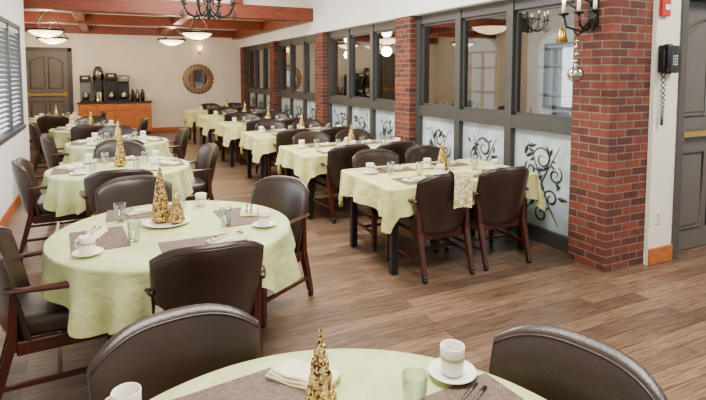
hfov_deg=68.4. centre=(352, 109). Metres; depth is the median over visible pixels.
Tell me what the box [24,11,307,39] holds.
beam
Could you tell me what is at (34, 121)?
round dining table
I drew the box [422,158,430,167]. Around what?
coffee mug
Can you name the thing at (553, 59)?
window
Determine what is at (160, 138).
placemat
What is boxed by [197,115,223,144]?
dining table
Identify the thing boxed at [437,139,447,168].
tree
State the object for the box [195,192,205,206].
coffee mug
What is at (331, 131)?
dining chair
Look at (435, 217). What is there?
dining chair
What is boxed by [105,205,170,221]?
placemat
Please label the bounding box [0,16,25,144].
window
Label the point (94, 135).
coffee mug
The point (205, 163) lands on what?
dining chair
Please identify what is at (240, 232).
knife
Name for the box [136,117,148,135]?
dining chair
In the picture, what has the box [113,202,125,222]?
water glass
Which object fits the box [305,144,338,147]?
placemat
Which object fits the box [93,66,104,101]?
urn
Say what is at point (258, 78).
window
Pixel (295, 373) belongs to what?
folded napkin
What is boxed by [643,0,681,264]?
wall
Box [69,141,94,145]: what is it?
placemat
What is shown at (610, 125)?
brick column
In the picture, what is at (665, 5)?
fire alarm
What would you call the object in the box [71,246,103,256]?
saucer
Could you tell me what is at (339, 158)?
dining chair
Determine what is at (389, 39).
bowl light
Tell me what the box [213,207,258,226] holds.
placemat
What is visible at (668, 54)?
wall telephone
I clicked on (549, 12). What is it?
ceiling
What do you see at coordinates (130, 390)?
coffee mug
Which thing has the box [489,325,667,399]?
dining chair
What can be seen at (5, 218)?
baseboard
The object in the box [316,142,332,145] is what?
folded napkin
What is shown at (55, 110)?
tree
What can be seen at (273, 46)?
brick column
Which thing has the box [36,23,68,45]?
bowl light
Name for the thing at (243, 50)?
brick column
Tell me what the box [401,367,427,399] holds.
water glass
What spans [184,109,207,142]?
dining table
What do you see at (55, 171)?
placemat
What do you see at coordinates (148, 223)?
serving plate
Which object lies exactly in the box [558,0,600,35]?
wall sconce
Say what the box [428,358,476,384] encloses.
saucer
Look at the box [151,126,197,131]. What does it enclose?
baseboard
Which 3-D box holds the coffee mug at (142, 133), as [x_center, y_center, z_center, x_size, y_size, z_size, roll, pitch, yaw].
[-3.080,0.360,7.602,0.095,0.090,0.077,-1,4,-11]
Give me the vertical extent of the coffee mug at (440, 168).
0.090 m
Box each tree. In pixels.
[54,105,58,114]
[87,110,93,124]
[113,119,122,139]
[114,130,126,166]
[151,163,169,222]
[167,191,185,223]
[266,106,270,117]
[298,113,304,127]
[304,329,337,399]
[346,124,354,144]
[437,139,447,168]
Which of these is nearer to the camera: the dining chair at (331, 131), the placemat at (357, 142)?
the placemat at (357, 142)
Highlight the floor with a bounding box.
[0,130,705,399]
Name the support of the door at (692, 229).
in the wall at (665, 30)
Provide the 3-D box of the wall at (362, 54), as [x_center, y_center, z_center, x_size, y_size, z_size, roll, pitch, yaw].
[-0.928,-1.028,17.575,5.250,3.000,0.150,-2,4,-26]
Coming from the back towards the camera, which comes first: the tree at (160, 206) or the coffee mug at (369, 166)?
the coffee mug at (369, 166)
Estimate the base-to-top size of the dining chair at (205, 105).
0.895 m
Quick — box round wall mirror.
[183,64,213,93]
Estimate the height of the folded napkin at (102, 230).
0.027 m
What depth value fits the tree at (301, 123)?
8.38 m
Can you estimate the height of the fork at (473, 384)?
0.007 m
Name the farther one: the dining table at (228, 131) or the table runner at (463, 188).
the dining table at (228, 131)
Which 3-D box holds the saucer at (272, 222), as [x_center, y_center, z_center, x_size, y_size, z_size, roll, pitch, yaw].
[-0.547,0.712,3.211,0.151,0.021,0.151,-2,4,-26]
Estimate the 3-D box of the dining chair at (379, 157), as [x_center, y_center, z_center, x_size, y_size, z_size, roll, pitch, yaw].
[0.322,0.885,5.304,0.652,0.895,0.652,-2,4,-24]
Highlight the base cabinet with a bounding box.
[77,100,152,134]
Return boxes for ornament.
[567,39,583,81]
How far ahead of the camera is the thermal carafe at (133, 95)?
14.35 m
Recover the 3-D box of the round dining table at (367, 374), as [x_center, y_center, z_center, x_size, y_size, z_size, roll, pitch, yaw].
[-0.017,1.248,1.092,1.575,0.752,1.576,-2,4,-26]
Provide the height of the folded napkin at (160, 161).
0.027 m
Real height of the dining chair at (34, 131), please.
0.895 m
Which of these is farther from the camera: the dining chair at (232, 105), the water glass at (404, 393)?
the dining chair at (232, 105)
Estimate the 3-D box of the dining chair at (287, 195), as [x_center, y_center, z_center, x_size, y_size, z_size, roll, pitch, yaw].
[-0.665,0.987,3.845,0.652,0.895,0.652,3,5,32]
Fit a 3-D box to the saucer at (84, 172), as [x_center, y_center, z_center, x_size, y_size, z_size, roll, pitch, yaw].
[-2.553,0.597,4.846,0.151,0.021,0.151,-2,4,-26]
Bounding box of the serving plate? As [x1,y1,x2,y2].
[142,216,189,227]
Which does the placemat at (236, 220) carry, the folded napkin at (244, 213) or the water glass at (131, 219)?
the folded napkin at (244, 213)
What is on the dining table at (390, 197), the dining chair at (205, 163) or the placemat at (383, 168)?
the placemat at (383, 168)
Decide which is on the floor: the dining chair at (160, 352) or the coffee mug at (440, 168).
the dining chair at (160, 352)
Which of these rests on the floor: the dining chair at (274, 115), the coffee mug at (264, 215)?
the dining chair at (274, 115)
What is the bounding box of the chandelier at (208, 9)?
[180,0,236,20]
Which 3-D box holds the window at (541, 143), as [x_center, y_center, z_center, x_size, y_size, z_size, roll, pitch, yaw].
[1.520,0.041,6.003,0.122,2.480,2.780,-2,4,-26]
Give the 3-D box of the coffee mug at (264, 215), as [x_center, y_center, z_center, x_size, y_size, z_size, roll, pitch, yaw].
[-0.545,0.667,3.217,0.077,0.090,0.095,1,4,14]
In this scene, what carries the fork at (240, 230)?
on the folded napkin at (242, 236)
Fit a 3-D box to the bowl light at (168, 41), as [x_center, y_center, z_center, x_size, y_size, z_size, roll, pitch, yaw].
[-4.483,-1.851,12.835,0.670,0.637,0.670,-2,4,-26]
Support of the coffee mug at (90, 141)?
on the saucer
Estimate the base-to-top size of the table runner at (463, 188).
0.314 m
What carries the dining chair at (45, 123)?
on the floor
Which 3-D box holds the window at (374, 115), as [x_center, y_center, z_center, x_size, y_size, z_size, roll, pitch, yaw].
[0.156,-0.157,8.841,0.122,2.480,2.770,-2,4,-26]
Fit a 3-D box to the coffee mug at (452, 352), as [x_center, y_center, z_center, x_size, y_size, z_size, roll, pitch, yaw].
[0.311,0.778,1.630,0.077,0.090,0.095,1,4,8]
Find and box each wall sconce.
[197,46,202,53]
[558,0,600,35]
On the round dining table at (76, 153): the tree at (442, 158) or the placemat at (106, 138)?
the placemat at (106, 138)
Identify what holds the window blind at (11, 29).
attached to the window at (8, 134)
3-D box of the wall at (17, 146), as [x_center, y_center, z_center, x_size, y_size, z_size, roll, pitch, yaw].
[-2.257,-0.296,2.090,0.150,3.700,12.750,-2,4,-26]
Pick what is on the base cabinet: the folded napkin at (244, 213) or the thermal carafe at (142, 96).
the thermal carafe at (142, 96)
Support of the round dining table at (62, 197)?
on the floor
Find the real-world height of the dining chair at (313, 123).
0.895 m
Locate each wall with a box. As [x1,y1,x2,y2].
[0,0,29,218]
[24,32,240,127]
[239,0,502,47]
[296,38,369,97]
[379,14,573,112]
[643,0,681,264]
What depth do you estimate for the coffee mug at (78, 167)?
4.82 m
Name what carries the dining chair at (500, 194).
on the floor
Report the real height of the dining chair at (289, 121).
0.895 m
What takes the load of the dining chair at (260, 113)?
on the floor
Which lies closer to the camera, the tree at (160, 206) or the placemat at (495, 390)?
the placemat at (495, 390)
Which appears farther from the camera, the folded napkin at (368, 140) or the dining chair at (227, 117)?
the dining chair at (227, 117)
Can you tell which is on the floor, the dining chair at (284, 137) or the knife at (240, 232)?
the dining chair at (284, 137)
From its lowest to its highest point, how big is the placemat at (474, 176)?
0.004 m
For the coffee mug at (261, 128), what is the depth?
8.22 m
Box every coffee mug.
[74,163,86,173]
[74,234,95,254]
[84,153,92,161]
[87,138,93,144]
[92,133,97,138]
[105,382,141,399]
[140,131,145,135]
[140,136,147,141]
[147,159,158,168]
[152,150,158,158]
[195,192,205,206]
[258,209,272,225]
[259,126,264,131]
[299,140,304,146]
[366,163,376,172]
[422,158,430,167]
[434,164,444,173]
[440,339,464,377]
[491,159,498,168]
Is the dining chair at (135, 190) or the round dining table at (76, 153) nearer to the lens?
the dining chair at (135, 190)
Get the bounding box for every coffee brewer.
[105,73,117,101]
[118,75,129,101]
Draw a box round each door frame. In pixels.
[25,47,73,114]
[671,0,705,259]
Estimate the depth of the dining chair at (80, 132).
8.14 m
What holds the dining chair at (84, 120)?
on the floor
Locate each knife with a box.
[211,232,244,239]
[473,385,486,399]
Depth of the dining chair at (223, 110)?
12.22 m
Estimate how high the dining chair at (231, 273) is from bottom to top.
0.895 m
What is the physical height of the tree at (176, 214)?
0.206 m
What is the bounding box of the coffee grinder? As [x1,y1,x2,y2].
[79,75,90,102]
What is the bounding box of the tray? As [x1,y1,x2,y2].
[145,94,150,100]
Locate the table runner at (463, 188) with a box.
[448,169,472,208]
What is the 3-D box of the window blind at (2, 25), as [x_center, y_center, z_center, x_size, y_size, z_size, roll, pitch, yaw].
[-4.104,-0.379,6.036,0.052,1.287,0.895,-2,4,-26]
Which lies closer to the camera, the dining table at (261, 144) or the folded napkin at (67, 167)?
the folded napkin at (67, 167)
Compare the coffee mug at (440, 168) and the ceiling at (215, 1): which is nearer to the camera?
the coffee mug at (440, 168)
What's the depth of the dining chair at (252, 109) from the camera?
12.53 m
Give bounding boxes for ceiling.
[24,0,308,30]
[355,5,574,38]
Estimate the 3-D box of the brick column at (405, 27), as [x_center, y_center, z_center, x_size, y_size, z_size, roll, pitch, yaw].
[0.874,-0.059,7.442,0.400,2.480,0.400,-2,4,-26]
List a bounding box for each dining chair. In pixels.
[0,226,115,399]
[11,157,85,253]
[28,122,63,172]
[36,115,68,161]
[40,134,68,168]
[68,124,104,141]
[75,116,107,125]
[79,168,153,217]
[87,303,261,399]
[91,175,171,216]
[93,139,146,158]
[94,141,144,158]
[97,125,135,137]
[99,111,106,117]
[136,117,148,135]
[144,240,265,356]
[168,127,189,159]
[184,143,217,200]
[199,103,218,136]
[205,106,226,138]
[214,107,237,146]
[218,111,247,153]
[224,103,243,107]
[231,113,258,161]
[235,106,250,110]
[238,118,275,166]
[241,106,263,112]
[251,175,313,327]
[255,110,275,118]
[255,120,285,176]
[263,112,288,119]
[267,128,310,176]
[281,117,306,128]
[292,119,321,169]
[292,131,344,198]
[313,144,370,223]
[320,126,348,142]
[336,129,370,141]
[352,148,399,251]
[376,141,415,163]
[385,173,474,283]
[404,145,475,242]
[444,166,531,270]
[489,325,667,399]
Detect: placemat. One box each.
[50,165,85,174]
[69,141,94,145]
[69,226,130,252]
[98,156,139,162]
[101,136,131,139]
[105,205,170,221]
[146,137,163,141]
[158,233,228,252]
[159,159,184,166]
[172,366,304,399]
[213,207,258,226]
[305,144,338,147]
[356,141,379,143]
[374,166,415,173]
[391,175,431,184]
[417,373,524,399]
[421,162,469,166]
[473,169,487,177]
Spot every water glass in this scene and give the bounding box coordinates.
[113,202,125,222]
[127,219,140,242]
[220,205,231,226]
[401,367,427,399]
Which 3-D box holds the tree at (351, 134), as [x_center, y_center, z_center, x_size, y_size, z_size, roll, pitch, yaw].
[-0.024,0.323,6.726,0.122,0.306,0.123,2,4,27]
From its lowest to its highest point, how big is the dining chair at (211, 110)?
0.895 m
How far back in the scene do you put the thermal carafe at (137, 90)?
14.40 m
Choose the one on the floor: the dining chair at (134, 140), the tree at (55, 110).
the dining chair at (134, 140)
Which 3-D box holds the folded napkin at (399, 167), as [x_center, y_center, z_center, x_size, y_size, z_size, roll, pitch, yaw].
[0.435,0.569,5.127,0.110,0.027,0.217,2,5,29]
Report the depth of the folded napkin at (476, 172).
4.86 m
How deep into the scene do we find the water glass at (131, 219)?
2.92 m
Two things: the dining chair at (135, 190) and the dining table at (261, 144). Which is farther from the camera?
the dining table at (261, 144)
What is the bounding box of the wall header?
[243,0,308,4]
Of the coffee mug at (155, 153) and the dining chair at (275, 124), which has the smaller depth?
the coffee mug at (155, 153)
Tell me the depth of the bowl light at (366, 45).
13.78 m
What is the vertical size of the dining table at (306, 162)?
0.755 m
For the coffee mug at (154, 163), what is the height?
0.090 m
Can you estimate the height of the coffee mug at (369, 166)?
0.090 m
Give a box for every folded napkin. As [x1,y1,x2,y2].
[56,165,74,169]
[73,226,107,242]
[113,155,136,159]
[121,205,151,215]
[146,137,159,140]
[159,160,179,164]
[205,231,248,243]
[240,204,256,216]
[265,358,341,390]
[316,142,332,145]
[361,139,374,142]
[388,165,406,170]
[401,175,425,181]
[448,160,460,164]
[472,169,482,175]
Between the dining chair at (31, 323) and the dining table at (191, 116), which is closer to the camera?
the dining chair at (31, 323)
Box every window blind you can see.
[0,21,9,133]
[9,26,20,125]
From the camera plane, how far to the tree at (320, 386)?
1.29 m
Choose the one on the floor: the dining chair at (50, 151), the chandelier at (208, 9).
the dining chair at (50, 151)
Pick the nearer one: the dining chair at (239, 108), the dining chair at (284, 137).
the dining chair at (284, 137)
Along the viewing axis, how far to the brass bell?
4.50 m
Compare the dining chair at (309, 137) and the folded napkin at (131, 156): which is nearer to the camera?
the folded napkin at (131, 156)
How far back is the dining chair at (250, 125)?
9.24 m
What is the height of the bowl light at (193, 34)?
0.637 m
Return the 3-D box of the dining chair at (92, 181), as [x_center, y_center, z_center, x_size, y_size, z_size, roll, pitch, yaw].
[-2.087,0.930,4.659,0.652,0.895,0.652,-2,4,-26]
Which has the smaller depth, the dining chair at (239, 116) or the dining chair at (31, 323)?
the dining chair at (31, 323)
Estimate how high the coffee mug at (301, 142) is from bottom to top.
0.090 m
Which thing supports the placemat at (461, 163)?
on the dining table at (390, 197)
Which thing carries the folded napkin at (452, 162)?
on the placemat at (461, 163)
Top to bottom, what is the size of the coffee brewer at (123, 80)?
0.720 m
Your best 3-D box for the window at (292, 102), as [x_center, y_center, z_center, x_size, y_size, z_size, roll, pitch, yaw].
[-1.206,-0.355,11.675,0.122,2.480,2.770,-2,4,-26]
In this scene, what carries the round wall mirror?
attached to the wall at (153, 66)
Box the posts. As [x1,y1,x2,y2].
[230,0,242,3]
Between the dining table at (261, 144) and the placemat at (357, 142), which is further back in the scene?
the dining table at (261, 144)
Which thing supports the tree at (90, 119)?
on the round dining table at (61, 137)
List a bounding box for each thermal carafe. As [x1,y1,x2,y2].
[131,89,135,100]
[136,89,139,100]
[140,89,144,100]
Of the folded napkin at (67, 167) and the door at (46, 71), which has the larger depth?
the door at (46, 71)
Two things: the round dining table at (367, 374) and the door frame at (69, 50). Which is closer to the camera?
the round dining table at (367, 374)
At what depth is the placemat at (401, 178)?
4.52 m
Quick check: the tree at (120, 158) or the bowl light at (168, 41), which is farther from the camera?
the bowl light at (168, 41)
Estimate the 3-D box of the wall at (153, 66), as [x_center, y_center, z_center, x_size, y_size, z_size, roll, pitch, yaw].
[-6.590,-0.809,14.647,7.200,2.970,0.150,-2,4,-26]
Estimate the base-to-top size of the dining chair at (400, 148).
0.895 m
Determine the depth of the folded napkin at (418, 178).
4.55 m
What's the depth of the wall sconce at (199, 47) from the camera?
15.31 m
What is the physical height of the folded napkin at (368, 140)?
0.027 m
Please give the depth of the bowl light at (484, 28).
8.11 m
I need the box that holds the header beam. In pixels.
[23,0,312,22]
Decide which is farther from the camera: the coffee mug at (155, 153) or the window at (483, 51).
the window at (483, 51)
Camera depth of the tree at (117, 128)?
7.16 m
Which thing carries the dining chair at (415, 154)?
on the floor
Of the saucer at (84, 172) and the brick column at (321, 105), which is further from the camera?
the brick column at (321, 105)
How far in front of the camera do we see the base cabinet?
14.10 m
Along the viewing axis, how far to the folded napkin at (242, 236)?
2.91 m
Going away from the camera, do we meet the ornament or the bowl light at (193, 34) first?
the ornament
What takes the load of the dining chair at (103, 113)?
on the floor
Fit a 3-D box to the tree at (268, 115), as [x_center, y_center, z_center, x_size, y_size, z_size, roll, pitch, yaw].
[-1.642,0.088,10.090,0.122,0.306,0.123,2,4,27]
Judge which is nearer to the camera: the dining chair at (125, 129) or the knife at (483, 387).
the knife at (483, 387)
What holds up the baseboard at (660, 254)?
attached to the wall at (665, 30)
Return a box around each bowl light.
[25,11,64,39]
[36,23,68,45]
[157,28,185,46]
[180,18,213,41]
[363,35,386,48]
[380,32,394,44]
[469,16,505,37]
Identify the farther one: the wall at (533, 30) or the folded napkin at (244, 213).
the wall at (533, 30)
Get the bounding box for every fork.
[209,230,241,237]
[461,382,477,399]
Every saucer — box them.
[70,171,87,174]
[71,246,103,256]
[252,220,276,227]
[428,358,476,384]
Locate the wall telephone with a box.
[658,44,679,124]
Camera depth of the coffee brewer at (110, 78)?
14.18 m
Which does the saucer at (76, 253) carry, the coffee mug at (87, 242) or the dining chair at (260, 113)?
the coffee mug at (87, 242)
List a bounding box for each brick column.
[240,47,246,105]
[269,41,277,111]
[315,32,341,127]
[395,16,434,142]
[568,0,653,272]
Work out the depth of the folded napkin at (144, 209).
3.49 m
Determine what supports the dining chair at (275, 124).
on the floor
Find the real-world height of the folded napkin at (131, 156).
0.027 m
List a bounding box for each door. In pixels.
[25,51,69,118]
[678,1,705,250]
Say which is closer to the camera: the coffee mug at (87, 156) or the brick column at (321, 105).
the coffee mug at (87, 156)
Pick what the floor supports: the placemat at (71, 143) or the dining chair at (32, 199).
the dining chair at (32, 199)
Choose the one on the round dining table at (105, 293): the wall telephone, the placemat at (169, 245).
the placemat at (169, 245)
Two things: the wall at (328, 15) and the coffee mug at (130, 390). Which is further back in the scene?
the wall at (328, 15)
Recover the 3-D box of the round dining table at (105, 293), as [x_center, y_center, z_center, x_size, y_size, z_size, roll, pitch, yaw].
[-1.085,1.099,3.216,1.454,0.752,1.458,-3,5,-32]
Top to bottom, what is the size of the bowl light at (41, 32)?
0.637 m
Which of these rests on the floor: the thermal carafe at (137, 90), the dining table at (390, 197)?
the dining table at (390, 197)
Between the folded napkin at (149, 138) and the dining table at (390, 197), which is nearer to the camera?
the dining table at (390, 197)
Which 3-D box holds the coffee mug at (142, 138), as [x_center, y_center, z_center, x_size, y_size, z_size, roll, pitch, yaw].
[-2.828,0.402,7.015,0.095,0.090,0.077,-1,4,-12]
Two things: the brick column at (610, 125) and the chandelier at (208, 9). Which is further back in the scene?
the chandelier at (208, 9)
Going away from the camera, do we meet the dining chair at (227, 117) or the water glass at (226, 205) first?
the water glass at (226, 205)
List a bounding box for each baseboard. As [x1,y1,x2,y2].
[0,193,20,225]
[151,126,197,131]
[648,244,672,265]
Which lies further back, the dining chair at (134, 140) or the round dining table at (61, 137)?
the round dining table at (61, 137)
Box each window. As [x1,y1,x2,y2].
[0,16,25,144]
[247,43,269,110]
[278,35,314,118]
[327,20,394,139]
[415,0,574,253]
[467,35,499,109]
[534,26,573,115]
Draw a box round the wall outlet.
[655,210,660,223]
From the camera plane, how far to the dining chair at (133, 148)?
6.12 m
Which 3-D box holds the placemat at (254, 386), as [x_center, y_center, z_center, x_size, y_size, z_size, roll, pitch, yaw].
[-0.308,0.842,1.467,0.420,0.004,0.290,-3,5,-32]
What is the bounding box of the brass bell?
[556,25,567,43]
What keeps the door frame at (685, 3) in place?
attached to the wall at (665, 30)
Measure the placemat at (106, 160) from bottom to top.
0.004 m
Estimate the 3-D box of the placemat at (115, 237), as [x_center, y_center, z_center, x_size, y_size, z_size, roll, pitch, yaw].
[-1.446,0.738,2.958,0.290,0.004,0.420,-2,5,-30]
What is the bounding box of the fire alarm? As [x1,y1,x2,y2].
[659,0,670,16]
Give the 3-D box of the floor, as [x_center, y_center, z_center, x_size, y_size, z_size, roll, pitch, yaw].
[0.006,1.246,7.261,12.600,0.100,19.900,-2,4,-26]
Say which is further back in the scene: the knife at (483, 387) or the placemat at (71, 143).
the placemat at (71, 143)
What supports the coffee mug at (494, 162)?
on the saucer
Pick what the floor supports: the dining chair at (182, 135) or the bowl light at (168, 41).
the dining chair at (182, 135)
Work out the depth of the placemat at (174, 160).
5.36 m
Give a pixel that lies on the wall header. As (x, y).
(301, 2)
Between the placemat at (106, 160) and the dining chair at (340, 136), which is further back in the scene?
the dining chair at (340, 136)
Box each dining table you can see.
[28,117,76,138]
[39,200,300,338]
[40,156,193,216]
[48,125,106,151]
[63,136,170,163]
[150,349,545,399]
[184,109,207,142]
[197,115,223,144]
[214,119,277,167]
[239,127,326,179]
[275,139,417,219]
[339,158,545,274]

